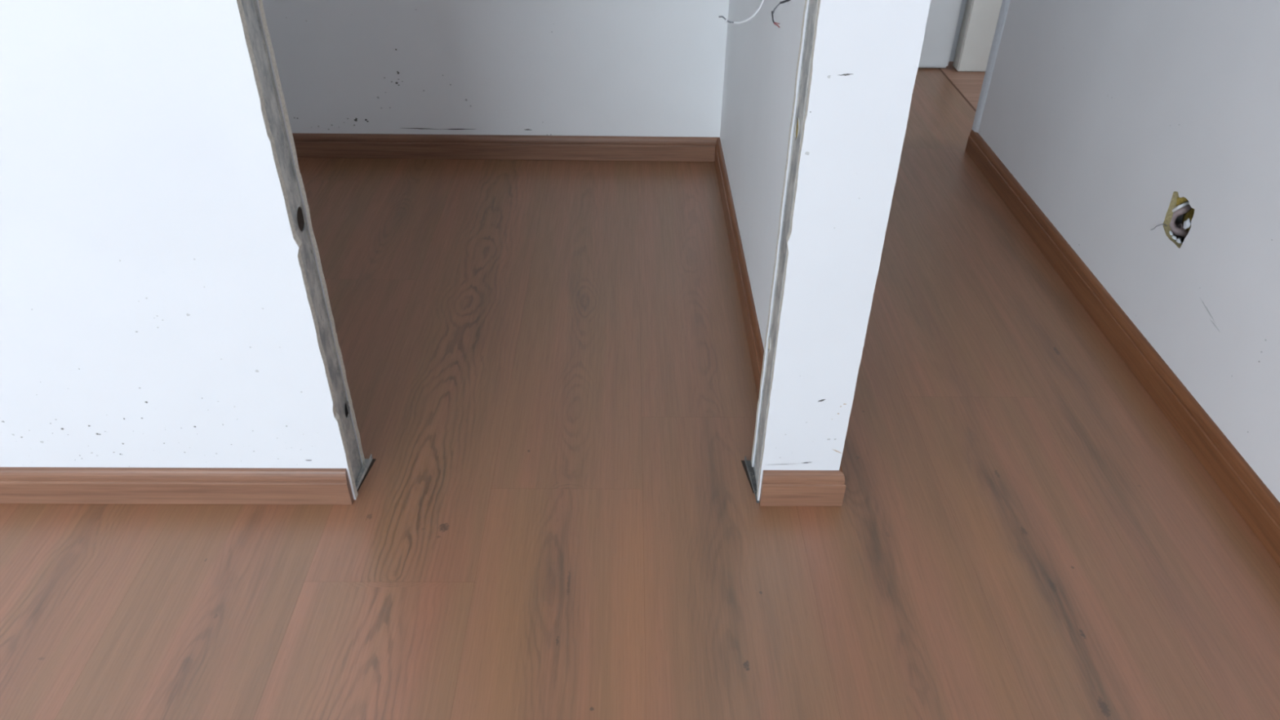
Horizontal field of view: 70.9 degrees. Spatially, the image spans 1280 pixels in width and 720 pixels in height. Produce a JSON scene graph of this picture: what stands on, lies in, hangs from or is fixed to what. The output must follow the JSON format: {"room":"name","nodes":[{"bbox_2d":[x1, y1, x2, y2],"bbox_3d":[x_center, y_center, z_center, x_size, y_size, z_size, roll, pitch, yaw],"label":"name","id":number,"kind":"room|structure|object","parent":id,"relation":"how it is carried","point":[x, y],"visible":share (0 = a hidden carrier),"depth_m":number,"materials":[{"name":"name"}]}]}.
{"room":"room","nodes":[
{"label":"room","id":0,"kind":"room"},
{"bbox_2d":[0,0,364,499],"bbox_3d":[-2.016,-0.825,0.698,3.179,2.500,0.091,0,36,-1],"label":"wall","id":1,"kind":"structure","parent":0,"point":[157,308],"depth_m":1.16,"materials":[{"name":"white paint"}]},
{"bbox_2d":[0,466,353,504],"bbox_3d":[-2.037,0.188,1.372,3.170,0.067,0.012,0,36,-1],"label":"baseboard","id":2,"kind":"structure","parent":1,"relation":"attached to","point":[18,485],"depth_m":1.38,"materials":[{"name":"brown wood"}]},
{"bbox_2d":[241,0,361,484],"bbox_3d":[-0.458,-0.813,0.725,0.036,2.490,0.067,0,36,-1],"label":"trim","id":3,"kind":"structure","parent":1,"relation":"attached to","point":[256,36],"depth_m":1.19,"materials":[{"name":"grey metal"}]},
{"bbox_2d":[355,453,376,491],"bbox_3d":[-0.452,0.189,1.454,0.024,0.012,0.099,0,36,-1],"label":"trim","id":4,"kind":"structure","parent":1,"relation":"attached to","point":[368,463],"depth_m":1.47,"materials":[{"name":"grey metal"}]},
{"bbox_2d":[262,0,728,137],"bbox_3d":[-0.412,-1.599,1.798,1.312,2.500,0.090,0,36,-1],"label":"wall","id":5,"kind":"structure","parent":0,"point":[597,68],"depth_m":2.35,"materials":[{"name":"white paint"}]},
{"bbox_2d":[292,133,718,161],"bbox_3d":[-0.388,-0.585,2.473,1.212,0.067,0.012,0,36,-1],"label":"baseboard","id":6,"kind":"structure","parent":5,"relation":"attached to","point":[311,145],"depth_m":2.47,"materials":[{"name":"brown wood"}]},
{"bbox_2d":[0,61,1279,719],"bbox_3d":[-0.315,0.742,0.722,6.800,0.022,6.400,0,36,-1],"label":"floor","id":7,"kind":"structure","parent":0,"point":[557,514],"depth_m":1.39,"materials":[{"name":"brown wood"}]},
{"bbox_2d":[937,67,976,111],"bbox_3d":[1.062,-0.785,2.841,0.006,0.005,0.900,0,36,-1],"label":"trim","id":8,"kind":"structure","parent":7,"relation":"on","point":[944,73],"depth_m":3.00,"materials":[{"name":"brown wood"}]},
{"bbox_2d":[720,0,930,500],"bbox_3d":[0.253,-1.456,1.616,0.125,2.500,2.278,0,36,-1],"label":"wall","id":9,"kind":"structure","parent":0,"point":[866,54],"depth_m":1.22,"materials":[{"name":"white paint"}]},
{"bbox_2d":[714,137,764,397],"bbox_3d":[0.218,-0.220,1.985,0.012,0.067,1.241,0,36,-1],"label":"baseboard","id":10,"kind":"structure","parent":9,"relation":"attached to","point":[753,333],"depth_m":1.92,"materials":[{"name":"brown wood"}]},
{"bbox_2d":[718,0,764,23],"bbox_3d":[0.192,-0.644,1.480,0.140,0.162,0.017,-23,42,-29],"label":"electrical cable","id":11,"kind":"object","parent":9,"relation":"attached to","point":[762,1],"visible":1,"depth_m":1.51,"materials":[{"name":"white plastic"}]},
{"bbox_2d":[741,456,759,502],"bbox_3d":[0.182,0.193,1.463,0.024,0.012,0.099,0,36,-1],"label":"trim","id":12,"kind":"structure","parent":9,"relation":"attached to","point":[747,465],"depth_m":1.48,"materials":[{"name":"grey metal"}]},
{"bbox_2d":[771,0,790,27],"bbox_3d":[0.234,-0.581,1.373,0.058,0.144,0.004,0,36,-1],"label":"electrical cable","id":13,"kind":"object","parent":9,"relation":"attached to","point":[784,1],"visible":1,"depth_m":1.40,"materials":[{"name":"black plastic"}]},
{"bbox_2d":[753,0,817,489],"bbox_3d":[0.223,-0.808,0.734,0.036,2.490,0.065,0,36,-1],"label":"trim","id":14,"kind":"structure","parent":9,"relation":"attached to","point":[813,4],"depth_m":1.19,"materials":[{"name":"grey metal"}]},
{"bbox_2d":[759,470,845,506],"bbox_3d":[0.255,0.201,1.406,0.130,0.067,0.012,0,36,-1],"label":"baseboard","id":15,"kind":"structure","parent":9,"relation":"attached to","point":[778,487],"depth_m":1.40,"materials":[{"name":"brown wood"}]},
{"bbox_2d":[839,464,845,485],"bbox_3d":[0.305,-0.419,2.260,0.012,0.067,2.122,0,36,-1],"label":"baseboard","id":16,"kind":"structure","parent":9,"relation":"attached to","point":[841,468],"depth_m":1.40,"materials":[{"name":"brown wood"}]},
{"bbox_2d":[949,0,966,61],"bbox_3d":[1.600,-2.100,2.534,2.748,2.500,0.060,0,36,-1],"label":"wall","id":17,"kind":"structure","parent":0,"point":[963,2],"depth_m":3.17,"materials":[{"name":"white paint"}]},
{"bbox_2d":[918,0,962,67],"bbox_3d":[0.746,-1.886,2.556,0.707,2.096,0.035,0,36,-1],"label":"door","id":18,"kind":"structure","parent":17,"relation":"in","point":[943,15],"depth_m":3.09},
{"bbox_2d":[952,0,1002,71],"bbox_3d":[1.179,-1.889,2.537,0.112,2.137,0.060,0,36,-1],"label":"trim","id":19,"kind":"structure","parent":17,"relation":"attached to","point":[980,17],"depth_m":3.07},
{"bbox_2d":[977,0,1279,502],"bbox_3d":[1.032,-0.013,-0.350,0.090,2.500,5.431,0,36,-1],"label":"wall","id":20,"kind":"structure","parent":0,"point":[1107,113],"depth_m":1.62,"materials":[{"name":"white paint"}]},
{"bbox_2d":[971,0,1010,132],"bbox_3d":[1.005,-1.631,1.819,0.098,2.434,0.040,0,36,-1],"label":"trim","id":21,"kind":"structure","parent":20,"relation":"attached to","point":[1005,4],"depth_m":2.42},
{"bbox_2d":[964,129,1279,567],"bbox_3d":[0.965,0.970,0.366,0.012,0.067,5.434,0,36,-1],"label":"baseboard","id":22,"kind":"structure","parent":20,"relation":"attached to","point":[1250,496],"depth_m":1.67,"materials":[{"name":"brown wood"}]},
{"bbox_2d":[1168,218,1191,243],"bbox_3d":[0.969,-0.242,1.625,0.008,0.059,0.074,0,36,-1],"label":"crumbs","id":23,"kind":"object","parent":20,"relation":"attached to","point":[1187,224],"visible":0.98,"depth_m":1.59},
{"bbox_2d":[1168,204,1191,239],"bbox_3d":[0.995,-0.251,1.651,0.044,0.077,0.040,-10,37,-15],"label":"conduit","id":24,"kind":"object","parent":20,"relation":"attached to","point":[1178,231],"visible":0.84,"depth_m":1.64,"materials":[{"name":"grey plastic"}]},
{"bbox_2d":[1172,200,1189,212],"bbox_3d":[0.982,-0.277,1.638,0.051,0.039,0.031,-25,43,-31],"label":"electrical cable","id":25,"kind":"object","parent":20,"relation":"attached to","point":[1185,203],"visible":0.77,"depth_m":1.61,"materials":[{"name":"white plastic"}]},
{"bbox_2d":[1176,196,1187,206],"bbox_3d":[0.979,-0.291,1.630,0.028,0.037,0.028,0,36,-1],"label":"foam","id":26,"kind":"object","parent":20,"relation":"attached to","point":[1180,201],"visible":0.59,"depth_m":1.62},
{"bbox_2d":[1182,208,1194,241],"bbox_3d":[1.023,-0.256,1.599,0.027,0.161,0.145,0,36,-1],"label":"foam","id":27,"kind":"object","parent":20,"relation":"attached to","point":[1189,215],"visible":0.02,"depth_m":1.66,"materials":[{"name":"plastic"}]}
]}

